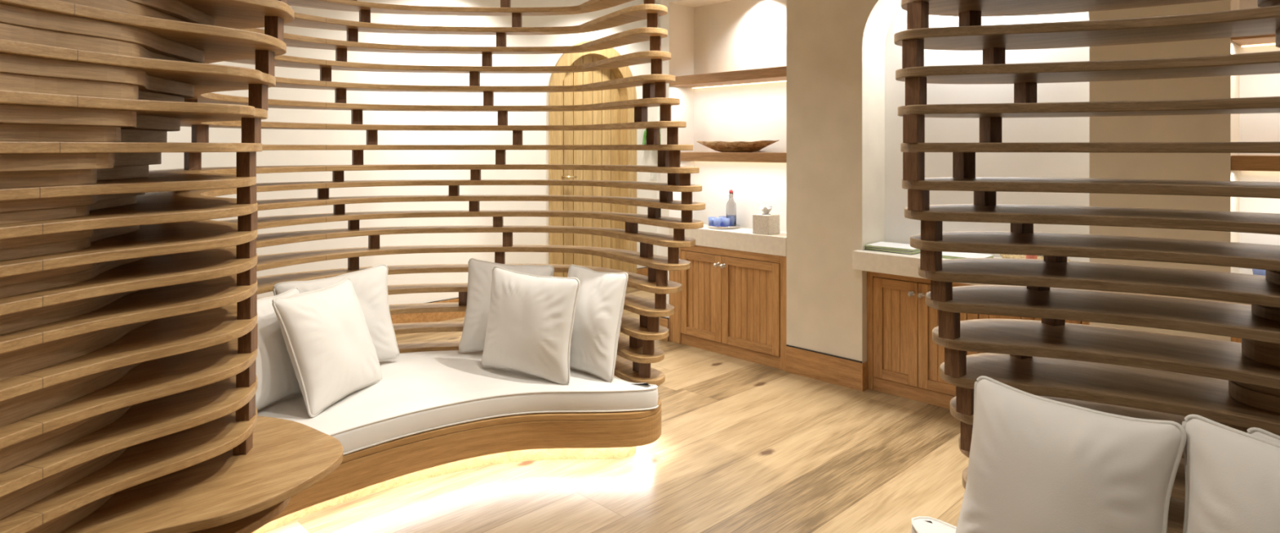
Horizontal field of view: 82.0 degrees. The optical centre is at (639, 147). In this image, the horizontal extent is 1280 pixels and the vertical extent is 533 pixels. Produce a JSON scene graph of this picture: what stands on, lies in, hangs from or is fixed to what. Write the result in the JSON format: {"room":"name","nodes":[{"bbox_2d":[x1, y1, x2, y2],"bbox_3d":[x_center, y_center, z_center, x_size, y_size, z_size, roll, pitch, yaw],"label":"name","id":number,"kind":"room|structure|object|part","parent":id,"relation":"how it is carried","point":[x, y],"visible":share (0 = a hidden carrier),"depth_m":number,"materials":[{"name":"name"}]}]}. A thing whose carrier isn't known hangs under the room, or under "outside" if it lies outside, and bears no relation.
{"room":"spa relaxation lounge","nodes":[
{"label":"spa relaxation lounge","id":0,"kind":"room"},
{"bbox_2d":[148,0,657,304],"bbox_3d":[-3.129,-0.050,5.106,9.340,3.100,0.200,0,0,-45],"label":"wall","id":1,"kind":"structure","parent":0,"point":[268,136],"depth_m":6.24,"materials":[{"name":"white paint"}]},
{"bbox_2d":[390,297,465,324],"bbox_3d":[-3.595,1.410,4.496,7.618,0.180,0.012,0,0,-45],"label":"baseboard","id":2,"kind":"structure","parent":1,"relation":"attached to","point":[442,316],"depth_m":6.27,"materials":[{"name":"brown wood"}]},
{"bbox_2d":[548,40,636,287],"bbox_3d":[-0.522,0.200,7.646,1.178,2.600,0.200,0,0,-45],"label":"door","id":3,"kind":"structure","parent":1,"relation":"in","point":[571,98],"depth_m":7.67,"materials":[{"name":"brown wood"}]},
{"bbox_3d":[-0.716,0.299,7.450,0.150,0.020,0.065,0,0,-45],"label":"handle","id":4,"kind":"part","parent":3,"relation":"part of","materials":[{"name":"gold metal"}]},
{"bbox_2d":[636,266,648,275],"bbox_3d":[0.072,1.410,8.127,0.340,0.180,0.012,0,0,-45],"label":"door","id":5,"kind":"structure","parent":1,"relation":"in","point":[642,271],"depth_m":8.09,"materials":[{"name":"brown wood"}]},
{"bbox_2d":[642,128,660,151],"bbox_3d":[0.168,-0.068,8.082,0.313,0.307,0.206,0,0,-26],"label":"plant","id":6,"kind":"object","parent":1,"relation":"attached to","point":[645,131],"visible":0.05,"depth_m":8.03,"materials":[{"name":"green plant"}]},
{"bbox_2d":[649,172,656,179],"bbox_3d":[0.147,0.305,8.201,0.090,0.100,0.012,0,0,-45],"label":"switch plate","id":7,"kind":"object","parent":1,"relation":"attached to","point":[652,175],"visible":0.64,"depth_m":8.19,"materials":[{"name":"white plastic"}]},
{"bbox_2d":[263,286,968,532],"bbox_3d":[0.048,1.550,1.898,9.540,0.100,9.430,0,0,-45],"label":"floor","id":8,"kind":"structure","parent":0,"point":[742,446],"depth_m":3.34,"materials":[{"name":"brown wood"}]},
{"bbox_2d":[0,0,705,532],"bbox_3d":[-1.522,0.183,2.594,2.142,2.634,4.108,0,0,30],"label":"slatted screen","id":9,"kind":"object","parent":8,"relation":"on","point":[129,325],"visible":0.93,"depth_m":2.27,"materials":[{"name":"brown wood"}]},
{"bbox_2d":[60,321,664,532],"bbox_3d":[-1.591,1.030,2.599,1.984,0.028,4.071,0,0,29],"label":"bench","id":10,"kind":"object","parent":9,"relation":"attached to","point":[285,458],"depth_m":2.23,"materials":[{"name":"brown wood"}]},
{"bbox_2d":[252,374,661,532],"bbox_3d":[-1.118,1.370,3.484,2.263,0.260,1.370,0,0,-35],"label":"bench","id":11,"kind":"object","parent":8,"relation":"on","point":[411,459],"visible":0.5,"depth_m":3.34,"materials":[{"name":"brown wood"}]},
{"bbox_2d":[257,350,658,455],"bbox_3d":[-0.991,1.182,3.596,1.863,0.116,1.150,0,0,-26],"label":"seat cushion","id":12,"kind":"object","parent":11,"relation":"on","point":[417,392],"visible":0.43,"depth_m":3.42,"materials":[{"name":"white fabric"}]},
{"bbox_2d":[255,286,302,410],"bbox_3d":[-1.624,0.887,3.204,0.165,0.484,0.442,0,0,18],"label":"pillow","id":13,"kind":"object","parent":12,"relation":"on","point":[277,380],"visible":0.33,"depth_m":3.16,"materials":[{"name":"white fabric"}]},
{"bbox_2d":[271,277,382,417],"bbox_3d":[-1.395,0.882,3.330,0.257,0.494,0.540,0,0,13],"label":"pillow","id":14,"kind":"object","parent":12,"relation":"on","point":[331,348],"visible":1,"depth_m":3.20,"materials":[{"name":"white fabric"}]},
{"bbox_2d":[272,264,399,360],"bbox_3d":[-1.528,0.885,3.727,0.589,0.533,0.191,0,0,-37],"label":"pillow","id":15,"kind":"object","parent":12,"relation":"on","point":[370,285],"visible":0.36,"depth_m":3.78,"materials":[{"name":"white fabric"}]},
{"bbox_2d":[458,257,554,352],"bbox_3d":[-0.728,0.877,4.011,0.514,0.528,0.184,0,0,2],"label":"pillow","id":16,"kind":"object","parent":12,"relation":"on","point":[480,272],"visible":0.49,"depth_m":3.99,"materials":[{"name":"white fabric"}]},
{"bbox_2d":[480,266,579,385],"bbox_3d":[-0.553,0.873,3.640,0.560,0.524,0.198,0,0,34],"label":"pillow","id":17,"kind":"object","parent":12,"relation":"on","point":[531,322],"visible":1,"depth_m":3.55,"materials":[{"name":"white fabric"}]},
{"bbox_2d":[567,264,628,382],"bbox_3d":[-0.249,0.871,3.702,0.431,0.517,0.197,0,0,44],"label":"pillow","id":18,"kind":"object","parent":12,"relation":"on","point":[600,301],"visible":0.77,"depth_m":3.59,"materials":[{"name":"white fabric"}]},
{"bbox_2d":[669,245,786,370],"bbox_3d":[0.689,1.116,5.395,0.334,0.768,1.072,0,0,-45],"label":"base cabinet","id":19,"kind":"object","parent":8,"relation":"on","point":[731,303],"visible":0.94,"depth_m":5.26,"materials":[{"name":"brown wood"}]},
{"bbox_3d":[0.456,1.386,5.473,0.020,0.058,0.278,0,0,-45],"label":"door rail","id":20,"kind":"part","parent":19,"relation":"part of","materials":[{"name":"brown wood"}]},
{"bbox_3d":[0.456,0.815,5.473,0.020,0.058,0.278,0,0,-45],"label":"door rail","id":21,"kind":"part","parent":19,"relation":"part of","materials":[{"name":"brown wood"}]},
{"bbox_3d":[0.461,1.101,5.478,0.010,0.513,0.278,0,0,-45],"label":"door panel","id":22,"kind":"part","parent":19,"relation":"part of","materials":[{"name":"brown wood"}]},
{"bbox_2d":[669,223,786,256],"bbox_3d":[0.705,0.667,5.411,0.291,0.129,1.072,0,0,-45],"label":"countertop","id":23,"kind":"structure","parent":19,"relation":"on","point":[743,239],"depth_m":5.23,"materials":[{"name":"stone"}]},
{"bbox_2d":[707,224,740,229],"bbox_3d":[0.630,0.593,5.523,0.244,0.021,0.244,0,0,-45],"label":"tray","id":24,"kind":"object","parent":23,"relation":"on","point":[737,226],"visible":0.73,"depth_m":5.42,"materials":[{"name":"ceramic"}]},
{"bbox_2d":[707,217,715,226],"bbox_3d":[0.542,0.560,5.533,0.060,0.072,0.060,0,0,-45],"label":"tumbler","id":25,"kind":"object","parent":24,"relation":"on","point":[710,219],"visible":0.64,"depth_m":5.51,"materials":[{"name":"blue glass"}]},
{"bbox_2d":[713,217,721,226],"bbox_3d":[0.575,0.560,5.478,0.060,0.072,0.060,0,0,-45],"label":"tumbler","id":26,"kind":"object","parent":24,"relation":"on","point":[717,221],"visible":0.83,"depth_m":5.46,"materials":[{"name":"blue glass"}]},
{"bbox_2d":[718,216,726,226],"bbox_3d":[0.625,0.560,5.573,0.060,0.072,0.060,0,0,-45],"label":"tumbler","id":27,"kind":"object","parent":24,"relation":"on","point":[718,216],"visible":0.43,"depth_m":5.55,"materials":[{"name":"blue glass"}]},
{"bbox_2d":[721,217,729,226],"bbox_3d":[0.642,0.560,5.493,0.060,0.072,0.060,0,0,-45],"label":"tumbler","id":28,"kind":"object","parent":24,"relation":"on","point":[726,221],"visible":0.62,"depth_m":5.47,"materials":[{"name":"blue glass"}]},
{"bbox_2d":[726,188,736,226],"bbox_3d":[0.685,0.453,5.523,0.074,0.286,0.074,0,0,-45],"label":"glass bottle","id":29,"kind":"object","parent":24,"relation":"on","point":[731,205],"visible":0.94,"depth_m":5.50,"materials":[{"name":"white"}]},
{"bbox_2d":[752,204,779,235],"bbox_3d":[0.883,0.505,5.150,0.136,0.196,0.136,0,0,-45],"label":"tissue box","id":30,"kind":"object","parent":23,"relation":"on","point":[765,223],"visible":1,"depth_m":5.11,"materials":[{"name":"stone"}]},
{"bbox_3d":[0.635,0.757,5.298,0.020,0.050,0.904,0,0,-45],"label":"rail","id":31,"kind":"part","parent":19,"relation":"part of","materials":[{"name":"brown wood"}]},
{"bbox_3d":[0.772,1.386,5.154,0.020,0.058,0.380,0,0,-45],"label":"door rail","id":32,"kind":"part","parent":19,"relation":"part of","materials":[{"name":"brown wood"}]},
{"bbox_3d":[0.772,0.815,5.154,0.020,0.058,0.380,0,0,-45],"label":"door rail","id":33,"kind":"part","parent":19,"relation":"part of","materials":[{"name":"brown wood"}]},
{"bbox_3d":[0.777,1.101,5.159,0.010,0.513,0.380,0,0,-45],"label":"door panel","id":34,"kind":"part","parent":19,"relation":"part of","materials":[{"name":"brown wood"}]},
{"bbox_2d":[866,271,1089,408],"bbox_3d":[1.907,1.124,4.202,0.284,0.752,1.229,0,0,-45],"label":"base cabinet","id":35,"kind":"object","parent":8,"relation":"on","point":[904,360],"visible":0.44,"depth_m":4.40,"materials":[{"name":"brown wood"}]},
{"bbox_3d":[1.544,0.829,4.447,0.020,0.058,0.164,0,0,-45],"label":"door rail","id":36,"kind":"part","parent":35,"relation":"part of","materials":[{"name":"brown wood"}]},
{"bbox_3d":[1.544,1.386,4.447,0.020,0.058,0.164,0,0,-45],"label":"door rail","id":37,"kind":"part","parent":35,"relation":"part of","materials":[{"name":"brown wood"}]},
{"bbox_3d":[1.549,1.107,4.452,0.010,0.499,0.164,0,0,-45],"label":"door panel","id":38,"kind":"part","parent":35,"relation":"part of","materials":[{"name":"brown wood"}]},
{"bbox_3d":[1.595,0.865,4.339,0.033,0.033,0.031,0,0,-45],"label":"knob","id":39,"kind":"part","parent":35,"relation":"part of","materials":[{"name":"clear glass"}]},
{"bbox_3d":[1.637,0.865,4.296,0.033,0.033,0.031,0,0,-45],"label":"knob","id":40,"kind":"part","parent":35,"relation":"part of","materials":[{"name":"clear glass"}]},
{"bbox_3d":[1.847,0.772,4.147,0.020,0.048,1.143,0,0,-45],"label":"rail","id":41,"kind":"part","parent":35,"relation":"part of","materials":[{"name":"brown wood"}]},
{"bbox_3d":[1.749,1.107,4.250,0.010,0.499,0.164,0,0,-45],"label":"door panel","id":42,"kind":"part","parent":35,"relation":"part of","materials":[{"name":"brown wood"}]},
{"bbox_3d":[1.744,1.386,4.245,0.020,0.058,0.164,0,0,-45],"label":"door rail","id":43,"kind":"part","parent":35,"relation":"part of","materials":[{"name":"brown wood"}]},
{"bbox_2d":[852,249,1100,291],"bbox_3d":[1.889,0.691,4.171,0.354,0.114,1.312,0,0,-45],"label":"countertop","id":44,"kind":"structure","parent":35,"relation":"on","point":[895,264],"depth_m":4.35,"materials":[{"name":"stone"}]},
{"bbox_2d":[865,248,919,254],"bbox_3d":[1.576,0.630,4.522,0.215,0.008,0.301,0,0,-42],"label":"booklet","id":45,"kind":"object","parent":44,"relation":"on","point":[865,249],"visible":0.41,"depth_m":4.42,"materials":[{"name":"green paper"}]},
{"bbox_2d":[865,247,919,253],"bbox_3d":[1.576,0.622,4.517,0.215,0.008,0.301,0,0,-44],"label":"booklet","id":46,"kind":"object","parent":45,"relation":"on","point":[865,247],"visible":0.36,"depth_m":4.42,"materials":[{"name":"white paper"}]},
{"bbox_2d":[864,245,919,252],"bbox_3d":[1.571,0.613,4.518,0.301,0.008,0.215,0,0,44],"label":"booklet","id":47,"kind":"object","parent":46,"relation":"on","point":[864,246],"visible":0.38,"depth_m":4.42,"materials":[{"name":"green paper"}]},
{"bbox_2d":[865,241,919,250],"bbox_3d":[1.572,0.605,4.513,0.301,0.008,0.215,0,0,43],"label":"booklet","id":48,"kind":"object","parent":47,"relation":"on","point":[880,244],"visible":0.84,"depth_m":4.50,"materials":[{"name":"white paper"}]},
{"bbox_2d":[942,256,993,258],"bbox_3d":[1.850,0.630,4.253,0.301,0.008,0.215,0,0,42],"label":"booklet","id":49,"kind":"object","parent":44,"relation":"on","point":[942,256],"visible":0.14,"depth_m":4.19,"materials":[{"name":"white paper"}]},
{"bbox_2d":[942,251,994,258],"bbox_3d":[1.850,0.622,4.253,0.301,0.008,0.215,0,0,44],"label":"booklet","id":50,"kind":"object","parent":49,"relation":"on","point":[953,255],"visible":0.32,"depth_m":4.22,"materials":[{"name":"white paper"}]},
{"bbox_2d":[1000,253,1070,261],"bbox_3d":[2.141,0.614,3.999,0.197,0.039,0.350,0,0,-45],"label":"woven tray","id":51,"kind":"object","parent":44,"relation":"on","point":[1003,255],"visible":0.33,"depth_m":4.10,"materials":[{"name":"wicker"}]},
{"bbox_2d":[1025,254,1037,259],"bbox_3d":[2.127,0.580,3.999,0.056,0.086,0.056,0,0,-45],"label":"jar","id":52,"kind":"object","parent":51,"relation":"on","point":[1027,256],"visible":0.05,"depth_m":3.98,"materials":[{"name":"pink ceramic"}]},
{"bbox_3d":[1.949,1.107,4.048,0.010,0.499,0.164,0,0,-45],"label":"door panel","id":53,"kind":"part","parent":35,"relation":"part of","materials":[{"name":"brown wood"}]},
{"bbox_3d":[2.149,1.107,3.846,0.010,0.499,0.164,0,0,-45],"label":"door panel","id":54,"kind":"part","parent":35,"relation":"part of","materials":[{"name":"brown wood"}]},
{"bbox_2d":[893,0,1279,532],"bbox_3d":[1.768,0.183,1.561,0.930,2.634,2.354,0,0,-34],"label":"slatted screen","id":55,"kind":"object","parent":8,"relation":"on","point":[1125,372],"visible":0.78,"depth_m":2.11,"materials":[{"name":"brown wood"}]},
{"bbox_2d":[1231,337,1241,342],"bbox_3d":[3.087,1.116,2.973,0.334,0.768,1.072,0,0,-45],"label":"base cabinet","id":56,"kind":"object","parent":8,"relation":"on","point":[1233,339],"visible":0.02,"depth_m":3.26,"materials":[{"name":"brown wood"}]},
{"bbox_2d":[1231,302,1251,305],"bbox_3d":[3.103,0.667,2.989,0.291,0.129,1.072,0,0,-45],"label":"countertop","id":57,"kind":"structure","parent":56,"relation":"on","point":[1231,302],"depth_m":3.24,"materials":[{"name":"stone"}]},
{"bbox_2d":[1252,268,1265,275],"bbox_3d":[2.808,0.563,3.311,0.090,0.080,0.090,0,0,-45],"label":"tumbler","id":58,"kind":"object","parent":57,"relation":"on","point":[1255,272],"visible":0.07,"depth_m":3.29,"materials":[{"name":"blue glass"}]},
{"bbox_3d":[1.249,1.370,1.387,1.014,0.260,1.865,0,0,-45],"label":"bench","id":59,"kind":"object","parent":8,"relation":"on","visible":0},
{"bbox_2d":[911,516,956,532],"bbox_3d":[1.370,1.181,1.461,0.700,0.116,1.843,0,0,-17],"label":"seat cushion","id":60,"kind":"object","parent":59,"relation":"on","point":[919,524],"visible":0.91,"depth_m":2.21,"materials":[{"name":"beige fabric"}]},
{"bbox_2d":[955,375,1186,532],"bbox_3d":[0.983,0.867,1.738,0.243,0.526,0.471,0,0,-38],"label":"pillow","id":61,"kind":"object","parent":60,"relation":"on","point":[1037,464],"visible":1,"depth_m":1.69,"materials":[{"name":"beige fabric"}]},
{"bbox_2d":[1182,414,1279,532],"bbox_3d":[1.292,0.858,1.387,0.234,0.545,0.502,0,0,-36],"label":"pillow","id":62,"kind":"object","parent":60,"relation":"on","point":[1233,475],"visible":1,"depth_m":1.50,"materials":[{"name":"beige fabric"}]},
{"bbox_2d":[1246,427,1279,444],"bbox_3d":[1.530,0.892,1.547,0.165,0.477,0.425,0,0,-41],"label":"pillow","id":63,"kind":"object","parent":60,"relation":"on","point":[1258,432],"visible":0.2,"depth_m":1.70,"materials":[{"name":"beige fabric"}]},
{"bbox_2d":[635,0,660,4],"bbox_3d":[0.048,-1.650,1.898,9.540,0.100,9.430,0,0,-45],"label":"ceiling","id":64,"kind":"structure","parent":0,"point":[657,2],"depth_m":8.06,"materials":[{"name":"white paint"}]},
{"bbox_2d":[657,16,660,255],"bbox_3d":[0.876,-0.050,7.628,0.100,3.100,2.253,0,0,-45],"label":"wall","id":65,"kind":"structure","parent":0,"point":[658,107],"depth_m":8.23,"materials":[{"name":"white paint"}]},
{"bbox_2d":[660,0,693,341],"bbox_3d":[0.332,-0.050,5.861,0.390,3.100,0.091,0,0,-45],"label":"wall pier","id":66,"kind":"object","parent":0,"point":[678,21],"visible":0.33,"depth_m":5.77,"materials":[{"name":"white paint"}]},
{"bbox_2d":[659,316,668,341],"bbox_3d":[0.188,1.410,5.720,0.014,0.180,0.089,0,0,-45],"label":"baseboard","id":67,"kind":"object","parent":66,"relation":"attached to","point":[664,322],"visible":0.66,"depth_m":5.70,"materials":[{"name":"brown wood"}]},
{"bbox_2d":[669,0,733,7],"bbox_3d":[0.706,-1.185,5.412,0.290,0.130,1.074,0,0,-45],"label":"ceiling","id":68,"kind":"structure","parent":0,"point":[692,3],"depth_m":5.68,"materials":[{"name":"white paint"}]},
{"bbox_2d":[786,0,884,363],"bbox_3d":[1.314,-0.050,4.870,0.390,3.100,0.552,0,0,-45],"label":"wall pier","id":69,"kind":"object","parent":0,"point":[835,85],"visible":0.67,"depth_m":4.70,"materials":[{"name":"beige paint"}]},
{"bbox_2d":[786,344,862,391],"bbox_3d":[1.172,1.410,4.726,0.014,0.180,0.548,0,0,-45],"label":"baseboard","id":70,"kind":"object","parent":69,"relation":"attached to","point":[822,366],"visible":1,"depth_m":4.71,"materials":[{"name":"brown wood"}]},
{"bbox_2d":[861,361,867,391],"bbox_3d":[1.386,1.415,4.545,0.064,0.170,0.010,0,0,-45],"label":"baseboard","id":71,"kind":"structure","parent":69,"relation":"attached to","point":[864,366],"depth_m":4.54,"materials":[{"name":"brown wood"}]},
{"bbox_2d":[862,0,1089,51],"bbox_3d":[1.906,-1.110,4.201,0.290,0.980,1.231,0,0,-45],"label":"wall arch header","id":72,"kind":"structure","parent":0,"point":[877,15],"depth_m":4.58,"materials":[{"name":"beige paint"}]},
{"bbox_2d":[693,0,1279,274],"bbox_3d":[2.044,-0.050,4.338,0.100,3.100,4.482,0,0,-45],"label":"wall","id":73,"kind":"structure","parent":0,"point":[899,228],"depth_m":4.64,"materials":[{"name":"white paint"}]},
{"bbox_2d":[669,66,786,88],"bbox_3d":[0.707,-0.508,5.413,0.285,0.075,1.072,0,0,-45],"label":"wall shelf","id":74,"kind":"object","parent":73,"relation":"attached to","point":[774,74],"visible":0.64,"depth_m":5.31,"materials":[{"name":"brown wood"}]},
{"bbox_2d":[680,151,786,162],"bbox_3d":[0.707,0.072,5.413,0.285,0.073,1.072,0,0,-45],"label":"wall shelf","id":75,"kind":"object","parent":73,"relation":"attached to","point":[753,157],"visible":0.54,"depth_m":5.25,"materials":[{"name":"brown wood"}]},
{"bbox_2d":[696,139,778,152],"bbox_3d":[0.707,-0.009,5.405,0.251,0.088,0.733,0,0,-45],"label":"wooden bowl","id":76,"kind":"object","parent":75,"relation":"on","point":[720,146],"visible":1,"depth_m":5.29,"materials":[{"name":"brown wood"}]},
{"bbox_2d":[1231,34,1275,47],"bbox_3d":[3.106,-0.508,2.991,0.285,0.075,1.072,0,0,-45],"label":"wall shelf","id":77,"kind":"object","parent":73,"relation":"attached to","point":[1268,39],"visible":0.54,"depth_m":3.28,"materials":[{"name":"brown wood"}]},
{"bbox_2d":[1231,155,1279,171],"bbox_3d":[3.106,0.072,2.991,0.285,0.073,1.072,0,0,-45],"label":"wall shelf","id":78,"kind":"object","parent":73,"relation":"attached to","point":[1238,162],"visible":1,"depth_m":3.21,"materials":[{"name":"brown wood"}]},
{"bbox_2d":[1089,0,1239,341],"bbox_3d":[2.568,-0.050,3.603,0.390,3.100,0.551,0,0,-45],"label":"wall pier","id":79,"kind":"object","parent":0,"point":[1197,127],"visible":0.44,"depth_m":3.44,"materials":[{"name":"beige paint"}]}
]}

